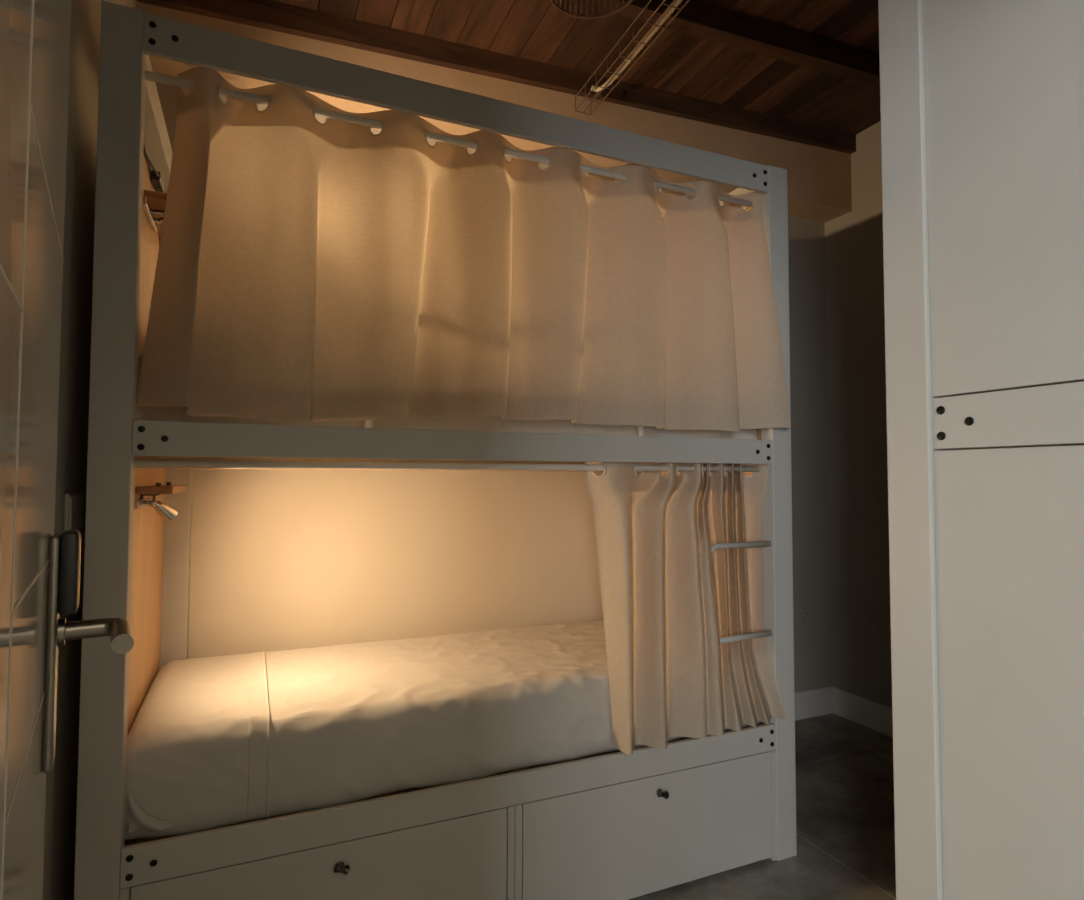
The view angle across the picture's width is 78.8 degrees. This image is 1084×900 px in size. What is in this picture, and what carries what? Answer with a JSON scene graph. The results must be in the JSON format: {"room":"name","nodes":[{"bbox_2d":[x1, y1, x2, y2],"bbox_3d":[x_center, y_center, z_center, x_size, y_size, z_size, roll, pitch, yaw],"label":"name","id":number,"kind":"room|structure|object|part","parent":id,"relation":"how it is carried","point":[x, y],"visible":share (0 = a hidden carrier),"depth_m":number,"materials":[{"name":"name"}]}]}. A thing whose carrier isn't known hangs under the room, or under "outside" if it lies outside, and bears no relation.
{"room":"dormitory","nodes":[
{"label":"dormitory","id":0,"kind":"room"},
{"bbox_2d":[42,0,136,899],"bbox_3d":[-0.982,-0.397,1.126,0.120,3.500,2.740,1,-3,-24],"label":"wall","id":1,"kind":"structure","parent":0,"point":[79,222],"depth_m":1.59,"materials":[{"name":"paint"}]},
{"bbox_2d":[0,0,133,899],"bbox_3d":[-0.317,0.261,0.412,0.117,2.112,0.810,2,-3,-33],"label":"door","id":2,"kind":"structure","parent":1,"relation":"in","point":[40,567],"depth_m":0.50,"materials":[{"name":"paint"}]},
{"bbox_3d":[-0.518,0.211,0.697,0.009,0.242,0.046,2,-3,-33],"label":"handle plate","id":3,"kind":"part","parent":2,"relation":"part of","materials":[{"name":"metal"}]},
{"bbox_3d":[-0.500,0.130,0.712,0.001,0.074,0.030,2,-3,-33],"label":"reader trim","id":4,"kind":"part","parent":2,"relation":"part of","materials":[{"name":"silver metal"}]},
{"bbox_3d":[-0.465,0.194,0.687,0.066,0.028,0.111,2,-3,-33],"label":"lever","id":5,"kind":"part","parent":2,"relation":"part of","materials":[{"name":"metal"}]},
{"bbox_2d":[64,492,81,530],"bbox_3d":[-1.117,0.151,1.574,0.013,0.098,0.120,1,-3,-24],"label":"light switch","id":6,"kind":"object","parent":1,"relation":"attached to","point":[73,501],"visible":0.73,"depth_m":1.54,"materials":[{"name":"black plastic"}]},
{"bbox_2d":[143,82,831,691],"bbox_3d":[-0.816,-0.328,2.760,5.800,3.500,0.120,1,-3,-24],"label":"wall","id":7,"kind":"structure","parent":0,"point":[806,238],"depth_m":3.69,"materials":[{"name":"paint"}]},
{"bbox_2d":[801,607,811,620],"bbox_3d":[1.460,0.904,3.639,0.070,0.070,0.010,1,-3,-24],"label":"wall outlet","id":8,"kind":"object","parent":7,"relation":"attached to","point":[806,613],"visible":1,"depth_m":3.63,"materials":[{"name":"black plastic"}]},
{"bbox_2d":[795,686,832,720],"bbox_3d":[0.075,1.363,3.008,3.395,0.144,0.016,1,-3,-24],"label":"baseboard","id":9,"kind":"structure","parent":7,"relation":"attached to","point":[819,701],"depth_m":3.62,"materials":[{"name":"paint"}]},
{"bbox_2d":[137,0,851,222],"bbox_3d":[0.062,-1.587,3.028,3.515,0.480,0.190,1,-3,-24],"label":"wall","id":10,"kind":"structure","parent":0,"point":[818,178],"depth_m":3.03,"materials":[{"name":"paint"}]},
{"bbox_2d":[137,0,855,153],"bbox_3d":[0.162,-1.640,2.950,3.395,0.245,0.034,1,-3,-24],"label":"ceiling beam","id":11,"kind":"structure","parent":10,"relation":"attached to","point":[265,14],"depth_m":2.76,"materials":[{"name":"brown wood"}]},
{"bbox_2d":[271,0,880,134],"bbox_3d":[0.659,-1.765,1.827,4.103,0.254,2.900,1,-3,-24],"label":"ceiling","id":12,"kind":"structure","parent":0,"point":[676,62],"depth_m":2.75,"materials":[{"name":"brown wood"}]},
{"bbox_2d":[550,0,632,18],"bbox_3d":[0.154,-1.556,2.007,0.288,0.304,0.288,1,-3,-24],"label":"pendant lamp","id":13,"kind":"object","parent":12,"relation":"hanging from","point":[561,9],"visible":1,"depth_m":2.12,"materials":[{"name":"wicker"}]},
{"bbox_2d":[575,0,689,114],"bbox_3d":[0.552,-1.631,1.948,0.081,0.247,2.021,1,-3,-22],"label":"cable tray","id":14,"kind":"object","parent":12,"relation":"hanging from","point":[672,3],"visible":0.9,"depth_m":2.50,"materials":[{"name":"metal"}]},
{"bbox_2d":[591,0,682,91],"bbox_3d":[0.593,-1.531,1.888,0.060,0.030,1.883,1,-3,-23],"label":"conduit","id":15,"kind":"object","parent":14,"relation":"in","point":[596,89],"visible":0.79,"depth_m":2.45,"materials":[{"name":"metal"}]},
{"bbox_2d":[629,713,895,899],"bbox_3d":[0.176,1.367,0.175,6.800,0.100,5.900,1,-3,-24],"label":"floor","id":16,"kind":"structure","parent":0,"point":[845,823],"depth_m":2.43,"materials":[{"name":"concrete"}]},
{"bbox_2d":[74,0,796,899],"bbox_3d":[-0.263,0.193,2.347,2.100,2.426,0.996,1,-3,-24],"label":"bunk bed","id":17,"kind":"object","parent":16,"relation":"on","point":[280,537],"visible":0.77,"depth_m":2.00,"materials":[{"name":"paint"}]},
{"bbox_3d":[-1.008,0.158,1.539,0.086,2.426,0.058,1,-3,-24],"label":"post","id":18,"kind":"part","parent":17,"relation":"part of","materials":[{"name":"paint"}]},
{"bbox_3d":[-1.176,0.693,1.926,0.018,1.328,0.830,1,-3,-24],"label":"headboard","id":19,"kind":"part","parent":17,"relation":"part of","materials":[{"name":"brown wood"}]},
{"bbox_3d":[-1.174,-0.376,1.971,0.018,0.812,0.830,1,-3,-24],"label":"headboard","id":20,"kind":"part","parent":17,"relation":"part of","materials":[{"name":"brown wood"}]},
{"bbox_2d":[142,196,163,230],"bbox_3d":[-1.048,-0.642,1.845,0.100,0.043,0.210,1,-3,-24],"label":"spotlight","id":21,"kind":"object","parent":17,"relation":"attached to","point":[152,220],"visible":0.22,"depth_m":1.82,"materials":[{"name":"silver metal"}]},
{"bbox_3d":[-1.087,-0.653,1.828,0.014,0.022,0.210,1,-3,-24],"label":"plate","id":22,"kind":"part","parent":21,"relation":"part of","materials":[{"name":"silver metal"}]},
{"bbox_2d":[144,190,166,244],"bbox_3d":[-1.116,-0.673,1.983,0.086,0.058,0.425,1,-3,-24],"label":"wall shelf","id":23,"kind":"object","parent":17,"relation":"attached to","point":[157,200],"visible":0.16,"depth_m":1.82,"materials":[{"name":"brown wood"}]},
{"bbox_2d":[144,144,163,192],"bbox_3d":[-1.069,-0.783,1.808,0.026,0.029,0.330,1,-3,-24],"label":"lead","id":24,"kind":"object","parent":23,"relation":"on","point":[156,177],"visible":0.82,"depth_m":1.87,"materials":[{"name":"silver metal"}]},
{"bbox_2d":[134,498,177,522],"bbox_3d":[-1.053,0.167,1.810,0.093,0.067,0.210,1,-3,-24],"label":"spotlight","id":25,"kind":"object","parent":17,"relation":"attached to","point":[166,512],"visible":0.99,"depth_m":1.81,"materials":[{"name":"silver metal"}]},
{"bbox_3d":[-1.089,0.144,1.795,0.014,0.022,0.210,1,-3,-24],"label":"plate","id":26,"kind":"part","parent":25,"relation":"part of","materials":[{"name":"silver metal"}]},
{"bbox_3d":[-1.179,-0.981,1.994,0.055,0.096,0.828,1,-3,-24],"label":"rail","id":27,"kind":"part","parent":17,"relation":"part of","materials":[{"name":"paint"}]},
{"bbox_2d":[136,482,186,499],"bbox_3d":[-1.117,0.125,1.950,0.086,0.058,0.425,1,-3,-24],"label":"wall shelf","id":28,"kind":"object","parent":17,"relation":"attached to","point":[158,489],"visible":0.88,"depth_m":1.77,"materials":[{"name":"brown wood"}]},
{"bbox_3d":[-1.341,0.194,2.370,0.144,2.422,0.080,1,-3,-24],"label":"post","id":29,"kind":"part","parent":17,"relation":"part of","materials":[{"name":"paint"}]},
{"bbox_3d":[-0.680,1.199,2.048,0.916,0.353,0.798,1,-3,-24],"label":"drawer","id":30,"kind":"part","parent":17,"relation":"part of","materials":[{"name":"paint"}]},
{"bbox_3d":[-0.509,1.061,1.675,0.039,0.032,0.030,1,-3,-24],"label":"knob","id":31,"kind":"part","parent":17,"relation":"part of","materials":[{"name":"metal"}]},
{"bbox_3d":[-0.461,0.086,2.803,1.840,2.077,0.010,1,-3,-24],"label":"panel","id":32,"kind":"part","parent":17,"relation":"part of","materials":[{"name":"white wood"}]},
{"bbox_3d":[-0.096,0.051,1.973,1.936,0.021,0.021,1,-3,-24],"label":"curtain rod","id":33,"kind":"part","parent":17,"relation":"part of","materials":[{"name":"metal"}]},
{"bbox_3d":[-0.079,0.971,1.893,1.926,0.087,0.017,1,-3,-24],"label":"rail","id":34,"kind":"part","parent":17,"relation":"part of","materials":[{"name":"paint"}]},
{"bbox_3d":[-0.094,-0.905,2.013,1.936,0.021,0.021,1,-3,-24],"label":"curtain rod","id":35,"kind":"part","parent":17,"relation":"part of","materials":[{"name":"metal"}]},
{"bbox_3d":[-0.077,-0.010,1.934,1.926,0.083,0.017,1,-3,-24],"label":"rail","id":36,"kind":"part","parent":17,"relation":"part of","materials":[{"name":"paint"}]},
{"bbox_3d":[-0.075,-0.984,1.975,1.926,0.094,0.017,1,-3,-24],"label":"rail","id":37,"kind":"part","parent":17,"relation":"part of","materials":[{"name":"paint"}]},
{"bbox_2d":[136,66,790,430],"bbox_3d":[-0.072,-0.503,1.972,1.956,0.885,0.166,1,-3,-24],"label":"curtain","id":38,"kind":"object","parent":17,"relation":"hanging from","point":[308,269],"visible":0.94,"depth_m":1.86,"materials":[{"name":"fabric"}]},
{"bbox_3d":[-0.075,-0.181,1.999,0.897,0.425,0.022,1,-3,-24],"label":"guard rail","id":39,"kind":"part","parent":17,"relation":"part of","materials":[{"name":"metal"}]},
{"bbox_3d":[0.205,1.217,2.436,0.918,0.353,0.798,1,-3,-24],"label":"drawer","id":40,"kind":"part","parent":17,"relation":"part of","materials":[{"name":"paint"}]},
{"bbox_3d":[0.376,1.075,2.064,0.039,0.032,0.030,1,-3,-24],"label":"knob","id":41,"kind":"part","parent":17,"relation":"part of","materials":[{"name":"metal"}]},
{"bbox_2d":[584,462,786,754],"bbox_3d":[0.482,0.481,2.189,0.719,0.896,0.178,1,-3,-24],"label":"curtain","id":42,"kind":"object","parent":17,"relation":"hanging from","point":[668,605],"visible":0.92,"depth_m":2.14,"materials":[{"name":"fabric"}]},
{"bbox_3d":[0.647,0.731,2.727,0.018,1.328,0.830,1,-3,-24],"label":"footboard","id":43,"kind":"part","parent":17,"relation":"part of","materials":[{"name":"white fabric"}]},
{"bbox_3d":[0.656,-0.944,2.800,0.055,0.096,0.828,1,-3,-24],"label":"rail","id":44,"kind":"part","parent":17,"relation":"part of","materials":[{"name":"metal"}]},
{"bbox_3d":[0.650,-0.415,2.775,0.018,0.965,0.830,1,-3,-24],"label":"footboard","id":45,"kind":"part","parent":17,"relation":"part of","materials":[{"name":"white wood"}]},
{"bbox_3d":[0.836,0.196,2.349,0.086,2.426,0.058,1,-3,-24],"label":"post","id":46,"kind":"part","parent":17,"relation":"part of","materials":[{"name":"paint"}]},
{"bbox_2d":[878,0,1083,899],"bbox_3d":[1.695,0.151,1.284,1.766,2.430,0.906,1,-3,-24],"label":"bunk bed","id":47,"kind":"object","parent":16,"relation":"on","point":[982,101],"visible":1,"depth_m":1.18,"materials":[{"name":"paint"}]},
{"bbox_3d":[0.762,0.150,1.318,0.086,2.430,0.092,1,-3,-24],"label":"post","id":48,"kind":"part","parent":47,"relation":"part of","materials":[{"name":"paint"}]},
{"bbox_3d":[0.907,-0.583,0.967,0.020,0.934,0.722,1,-3,-24],"label":"panel","id":49,"kind":"part","parent":47,"relation":"part of","materials":[{"name":"paint"}]},
{"bbox_3d":[0.908,-0.064,0.947,0.024,0.098,0.722,1,-3,-24],"label":"rail","id":50,"kind":"part","parent":47,"relation":"part of","materials":[{"name":"paint"}]},
{"bbox_3d":[0.904,0.628,0.917,0.020,1.282,0.722,1,-3,-24],"label":"panel","id":51,"kind":"part","parent":47,"relation":"part of","materials":[{"name":"paint"}]},
{"bbox_2d":[825,121,1080,707],"bbox_3d":[2.266,-0.334,2.471,0.120,3.500,2.890,1,-3,-24],"label":"wall","id":52,"kind":"structure","parent":0,"point":[854,267],"depth_m":3.57,"materials":[{"name":"paint"}]},
{"bbox_2d":[564,0,879,86],"bbox_3d":[0.381,-1.660,2.454,3.395,0.245,0.066,1,-3,-24],"label":"beam","id":53,"kind":"structure","parent":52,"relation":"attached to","point":[699,19],"depth_m":2.65,"materials":[{"name":"brown wood"}]},
{"bbox_2d":[832,687,892,737],"bbox_3d":[1.982,1.361,2.869,0.016,0.144,1.774,1,-3,-24],"label":"baseboard","id":54,"kind":"structure","parent":52,"relation":"attached to","point":[868,713],"depth_m":3.49,"materials":[{"name":"paint"}]},
{"bbox_3d":[-0.278,0.879,2.349,1.950,0.235,0.706,1,-3,-24],"label":"mattress","id":55,"kind":"object","parent":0,"visible":0},
{"bbox_2d":[124,620,762,840],"bbox_3d":[-0.262,0.847,2.315,1.960,0.264,0.816,1,-3,-24],"label":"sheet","id":56,"kind":"object","parent":55,"relation":"on","point":[223,740],"visible":0.79,"depth_m":1.89,"materials":[{"name":"white fabric"}]},
{"bbox_3d":[-0.276,-0.083,2.389,1.950,0.218,0.706,1,-3,-24],"label":"mattress","id":57,"kind":"object","parent":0,"visible":0},
{"bbox_2d":[136,354,757,439],"bbox_3d":[-0.264,-0.113,2.365,1.960,0.249,0.795,1,-3,-24],"label":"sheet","id":58,"kind":"object","parent":57,"relation":"on","point":[146,413],"visible":0.04,"depth_m":1.97,"materials":[{"name":"white fabric"}]}
]}

